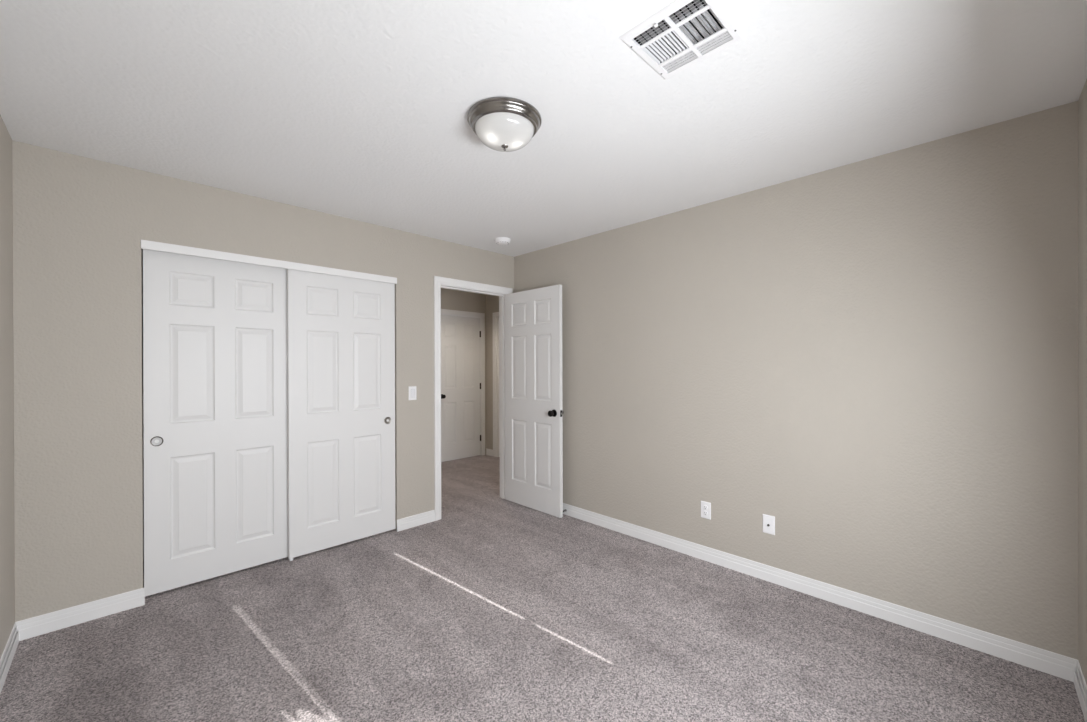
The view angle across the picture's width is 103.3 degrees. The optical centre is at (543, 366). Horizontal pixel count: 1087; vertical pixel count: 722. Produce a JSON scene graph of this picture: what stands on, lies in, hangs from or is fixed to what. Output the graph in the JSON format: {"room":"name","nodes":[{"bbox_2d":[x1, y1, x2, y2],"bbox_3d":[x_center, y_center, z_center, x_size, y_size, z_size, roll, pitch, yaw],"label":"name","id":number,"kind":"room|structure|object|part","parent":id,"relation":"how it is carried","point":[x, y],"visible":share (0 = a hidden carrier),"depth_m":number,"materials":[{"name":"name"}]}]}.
{"room":"empty bedroom","nodes":[
{"label":"empty bedroom","id":0,"kind":"room"},
{"bbox_2d":[0,115,14,658],"bbox_3d":[-1.281,0.119,0.704,0.115,2.440,3.803,0,0,-45],"label":"wall","id":1,"kind":"structure","parent":0,"point":[7,520],"depth_m":1.96,"materials":[{"name":"beige paint"}]},
{"bbox_2d":[0,622,18,693],"bbox_3d":[-1.303,1.292,0.823,0.014,0.094,3.603,0,0,-45],"label":"baseboard","id":2,"kind":"structure","parent":1,"relation":"attached to","point":[6,659],"depth_m":1.92,"materials":[{"name":"white wood"}]},
{"bbox_2d":[141,249,143,561],"bbox_3d":[-2.049,0.115,3.240,1.955,2.440,0.650,0,0,-45],"label":"wall","id":3,"kind":"structure","parent":0,"point":[141,249],"depth_m":2.94,"materials":[{"name":"beige paint"}]},
{"bbox_2d":[12,140,513,621],"bbox_3d":[-1.091,0.111,3.645,4.530,2.440,0.125,0,0,-45],"label":"wall","id":4,"kind":"structure","parent":0,"point":[80,224],"depth_m":2.33,"materials":[{"name":"beige paint"}]},
{"bbox_2d":[16,587,144,640],"bbox_3d":[-2.407,1.291,2.255,0.463,0.094,0.014,0,0,-45],"label":"baseboard","id":5,"kind":"structure","parent":4,"relation":"attached to","point":[28,628],"depth_m":2.24,"materials":[{"name":"white wood"}]},
{"bbox_2d":[409,386,416,399],"bbox_3d":[-1.086,0.221,3.570,0.070,0.114,0.009,0,0,-45],"label":"light switch","id":6,"kind":"object","parent":4,"relation":"attached to","point":[412,389],"visible":1,"depth_m":3.57,"materials":[{"name":"white plastic"}]},
{"bbox_2d":[397,510,434,531],"bbox_3d":[-1.060,1.284,3.592,0.344,0.094,0.014,0,0,-45],"label":"baseboard","id":7,"kind":"structure","parent":4,"relation":"attached to","point":[405,523],"depth_m":3.58,"materials":[{"name":"white wood"}]},
{"bbox_2d":[434,276,512,520],"bbox_3d":[-0.672,0.272,4.068,0.885,2.114,0.148,0,0,-45],"label":"door frame","id":8,"kind":"structure","parent":4,"relation":"attached to","point":[438,281],"depth_m":3.82,"materials":[{"name":"white wood"}]},
{"bbox_2d":[505,284,563,517],"bbox_3d":[-0.107,0.302,4.017,0.164,2.034,0.764,0,0,-45],"label":"door","id":9,"kind":"structure","parent":8,"relation":"attached to","point":[534,412],"depth_m":3.97,"materials":[{"name":"white wood"}]},
{"bbox_3d":[0.072,0.410,3.766,0.064,0.065,0.065,0,0,-45],"label":"knob","id":10,"kind":"part","parent":9,"relation":"part of","materials":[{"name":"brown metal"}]},
{"bbox_3d":[-1.766,-0.703,2.986,1.505,0.015,0.096,0,0,-45],"label":"door track","id":11,"kind":"object","parent":4,"relation":"attached to","visible":0},
{"bbox_2d":[143,249,287,596],"bbox_3d":[-2.034,0.314,2.746,0.764,2.012,0.038,0,0,-45],"label":"door","id":12,"kind":"structure","parent":11,"relation":"hanging from","point":[215,438],"depth_m":2.69,"materials":[{"name":"white wood"}]},
{"bbox_3d":[-2.252,0.435,2.505,0.058,0.058,0.003,0,0,-45],"label":"finger pull","id":13,"kind":"part","parent":12,"relation":"part of","materials":[{"name":"silver metal"}]},
{"bbox_2d":[151,437,161,444],"bbox_3d":[-2.252,0.435,2.505,0.047,0.047,0.002,0,0,-45],"label":"door handle","id":14,"kind":"object","parent":12,"relation":"on","point":[154,440],"depth_m":2.50,"materials":[{"name":"silver metal"}]},
{"bbox_2d":[287,269,395,558],"bbox_3d":[-1.486,0.311,3.228,0.764,2.012,0.038,0,0,-45],"label":"door","id":15,"kind":"structure","parent":11,"relation":"hanging from","point":[341,330],"depth_m":3.18,"materials":[{"name":"white wood"}]},
{"bbox_2d":[441,288,485,454],"bbox_3d":[-1.652,0.107,5.767,2.108,2.440,0.115,0,0,-45],"label":"wall","id":16,"kind":"structure","parent":0,"point":[451,299],"depth_m":6.22,"materials":[{"name":"beige paint"}]},
{"bbox_2d":[441,314,480,461],"bbox_3d":[-1.178,0.298,6.141,0.736,2.038,0.100,0,0,-45],"label":"door","id":17,"kind":"structure","parent":16,"relation":"in","point":[460,335],"depth_m":6.14,"materials":[{"name":"white wood"}]},
{"bbox_2d":[441,309,484,455],"bbox_3d":[-1.226,0.264,6.178,0.862,2.122,0.132,0,0,-45],"label":"door frame","id":18,"kind":"structure","parent":16,"relation":"attached to","point":[443,311],"depth_m":6.40,"materials":[{"name":"white wood"}]},
{"bbox_2d":[486,294,498,449],"bbox_3d":[-0.236,0.103,5.918,0.115,2.440,1.896,0,0,-45],"label":"wall","id":19,"kind":"structure","parent":0,"point":[492,302],"depth_m":6.41,"materials":[{"name":"beige paint"}]},
{"bbox_2d":[486,448,492,455],"bbox_3d":[-0.805,1.277,6.406,0.014,0.094,0.171,0,0,-45],"label":"baseboard","id":20,"kind":"structure","parent":19,"relation":"attached to","point":[489,452],"depth_m":6.39,"materials":[{"name":"white wood"}]},
{"bbox_2d":[492,312,499,456],"bbox_3d":[-0.385,0.265,6.057,0.132,2.116,0.906,0,0,-45],"label":"door frame","id":21,"kind":"structure","parent":19,"relation":"attached to","point":[496,314],"depth_m":6.30,"materials":[{"name":"white wood"}]},
{"bbox_2d":[0,455,1084,721],"bbox_3d":[-0.419,1.391,2.975,4.530,0.120,5.815,0,0,-45],"label":"floor","id":22,"kind":"structure","parent":0,"point":[495,608],"depth_m":2.02,"materials":[{"name":"grey carpet"}]},
{"bbox_2d":[0,0,1086,256],"bbox_3d":[-0.426,-1.179,2.969,4.530,0.140,5.815,0,0,-45],"label":"ceiling","id":23,"kind":"structure","parent":0,"point":[358,110],"depth_m":1.74,"materials":[{"name":"white paint"}]},
{"bbox_2d":[495,237,510,244],"bbox_3d":[-0.356,-1.090,3.761,0.140,0.043,0.140,0,0,-45],"label":"smoke detector","id":24,"kind":"object","parent":23,"relation":"attached to","point":[500,240],"visible":1,"depth_m":3.72,"materials":[{"name":"white plastic"}]},
{"bbox_2d":[467,97,541,151],"bbox_3d":[-0.174,-1.037,1.923,0.331,0.142,0.331,0,0,-45],"label":"ceiling light","id":25,"kind":"object","parent":23,"relation":"attached to","point":[503,124],"visible":1,"depth_m":1.83,"materials":[{"name":"white glass"}]},
{"bbox_2d":[619,0,745,78],"bbox_3d":[0.467,-1.165,1.444,0.300,0.150,0.302,0,0,-45],"label":"ceiling vent","id":26,"kind":"object","parent":23,"relation":"in","point":[683,33],"visible":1,"depth_m":1.45,"materials":[{"name":"white metal"}]},
{"bbox_3d":[0.385,-1.105,1.525,0.112,0.009,0.002,0,0,-45],"label":"louver blade","id":27,"kind":"part","parent":26,"relation":"part of","materials":[{"name":"white metal"}]},
{"bbox_3d":[0.393,-1.105,1.517,0.112,0.009,0.002,0,0,-45],"label":"louver blade","id":28,"kind":"part","parent":26,"relation":"part of","materials":[{"name":"white metal"}]},
{"bbox_3d":[0.402,-1.105,1.508,0.112,0.009,0.002,0,0,-45],"label":"louver blade","id":29,"kind":"part","parent":26,"relation":"part of","materials":[{"name":"white metal"}]},
{"bbox_3d":[0.410,-1.105,1.500,0.112,0.009,0.002,0,0,-45],"label":"louver blade","id":30,"kind":"part","parent":26,"relation":"part of","materials":[{"name":"white metal"}]},
{"bbox_3d":[0.418,-1.105,1.491,0.112,0.009,0.002,0,0,-45],"label":"louver blade","id":31,"kind":"part","parent":26,"relation":"part of","materials":[{"name":"white metal"}]},
{"bbox_3d":[0.427,-1.105,1.483,0.112,0.009,0.002,0,0,-45],"label":"louver blade","id":32,"kind":"part","parent":26,"relation":"part of","materials":[{"name":"white metal"}]},
{"bbox_3d":[0.435,-1.105,1.474,0.112,0.009,0.002,0,0,-45],"label":"louver blade","id":33,"kind":"part","parent":26,"relation":"part of","materials":[{"name":"white metal"}]},
{"bbox_3d":[0.444,-1.105,1.466,0.112,0.009,0.002,0,0,-45],"label":"louver blade","id":34,"kind":"part","parent":26,"relation":"part of","materials":[{"name":"white metal"}]},
{"bbox_3d":[0.452,-1.105,1.457,0.112,0.009,0.002,0,0,-45],"label":"louver blade","id":35,"kind":"part","parent":26,"relation":"part of","materials":[{"name":"white metal"}]},
{"bbox_3d":[0.478,-1.104,1.542,0.003,0.007,0.120,0,0,-45],"label":"louver blade","id":36,"kind":"part","parent":26,"relation":"part of","materials":[{"name":"white metal"}]},
{"bbox_3d":[0.487,-1.104,1.550,0.003,0.007,0.120,0,0,-45],"label":"louver blade","id":37,"kind":"part","parent":26,"relation":"part of","materials":[{"name":"white metal"}]},
{"bbox_3d":[0.460,-1.105,1.449,0.112,0.009,0.002,0,0,-45],"label":"louver blade","id":38,"kind":"part","parent":26,"relation":"part of","materials":[{"name":"white metal"}]},
{"bbox_3d":[0.496,-1.105,1.559,0.003,0.007,0.120,0,0,-45],"label":"louver blade","id":39,"kind":"part","parent":26,"relation":"part of","materials":[{"name":"white metal"}]},
{"bbox_3d":[0.505,-1.105,1.568,0.003,0.007,0.120,0,0,-45],"label":"louver blade","id":40,"kind":"part","parent":26,"relation":"part of","materials":[{"name":"white metal"}]},
{"bbox_3d":[0.530,-1.107,1.379,0.112,0.012,0.010,0,0,-45],"label":"louver blade","id":41,"kind":"part","parent":26,"relation":"part of","materials":[{"name":"white metal"}]},
{"bbox_3d":[0.568,-1.104,1.451,0.003,0.007,0.108,0,0,-45],"label":"louver blade","id":42,"kind":"part","parent":26,"relation":"part of","materials":[{"name":"white metal"}]},
{"bbox_3d":[0.538,-1.107,1.371,0.112,0.012,0.010,0,0,-45],"label":"louver blade","id":43,"kind":"part","parent":26,"relation":"part of","materials":[{"name":"white metal"}]},
{"bbox_3d":[0.577,-1.104,1.460,0.003,0.007,0.108,0,0,-45],"label":"louver blade","id":44,"kind":"part","parent":26,"relation":"part of","materials":[{"name":"white metal"}]},
{"bbox_3d":[0.586,-1.105,1.468,0.003,0.007,0.108,0,0,-45],"label":"louver blade","id":45,"kind":"part","parent":26,"relation":"part of","materials":[{"name":"white metal"}]},
{"bbox_3d":[0.595,-1.105,1.477,0.003,0.007,0.108,0,0,-45],"label":"louver blade","id":46,"kind":"part","parent":26,"relation":"part of","materials":[{"name":"white metal"}]},
{"bbox_3d":[0.547,-1.107,1.362,0.112,0.012,0.010,0,0,-45],"label":"louver blade","id":47,"kind":"part","parent":26,"relation":"part of","materials":[{"name":"white metal"}]},
{"bbox_2d":[514,101,1077,659],"bbox_3d":[1.086,0.106,3.052,0.115,2.440,3.803,0,0,-45],"label":"wall","id":48,"kind":"structure","parent":0,"point":[876,358],"depth_m":2.31,"materials":[{"name":"beige paint"}]},
{"bbox_2d":[701,501,710,519],"bbox_3d":[1.110,0.983,2.945,0.009,0.114,0.070,0,0,-45],"label":"power outlet","id":49,"kind":"object","parent":48,"relation":"attached to","point":[705,506],"visible":1,"depth_m":2.94,"materials":[{"name":"white plastic"}]},
{"bbox_2d":[763,514,774,534],"bbox_3d":[1.390,0.977,2.657,0.016,0.114,0.070,0,0,-45],"label":"outlet","id":50,"kind":"object","parent":48,"relation":"attached to","point":[768,521],"visible":1,"depth_m":2.65,"materials":[{"name":"white plastic"}]},
{"bbox_2d":[563,503,1076,681],"bbox_3d":[0.973,1.280,3.081,0.014,0.094,3.603,0,0,-45],"label":"baseboard","id":51,"kind":"structure","parent":48,"relation":"attached to","point":[1058,665],"depth_m":2.32,"materials":[{"name":"white wood"}]},
{"bbox_2d":[1078,79,1086,683],"bbox_3d":[1.171,0.112,0.599,3.220,2.440,0.200,0,0,-45],"label":"wall","id":52,"kind":"structure","parent":0,"point":[1082,102],"depth_m":1.73,"materials":[{"name":"beige paint"}]},
{"bbox_2d":[1073,660,1086,721],"bbox_3d":[1.099,1.285,0.678,3.220,0.094,0.014,0,0,-45],"label":"baseboard","id":53,"kind":"structure","parent":52,"relation":"attached to","point":[1079,681],"depth_m":1.70,"materials":[{"name":"white wood"}]}
]}

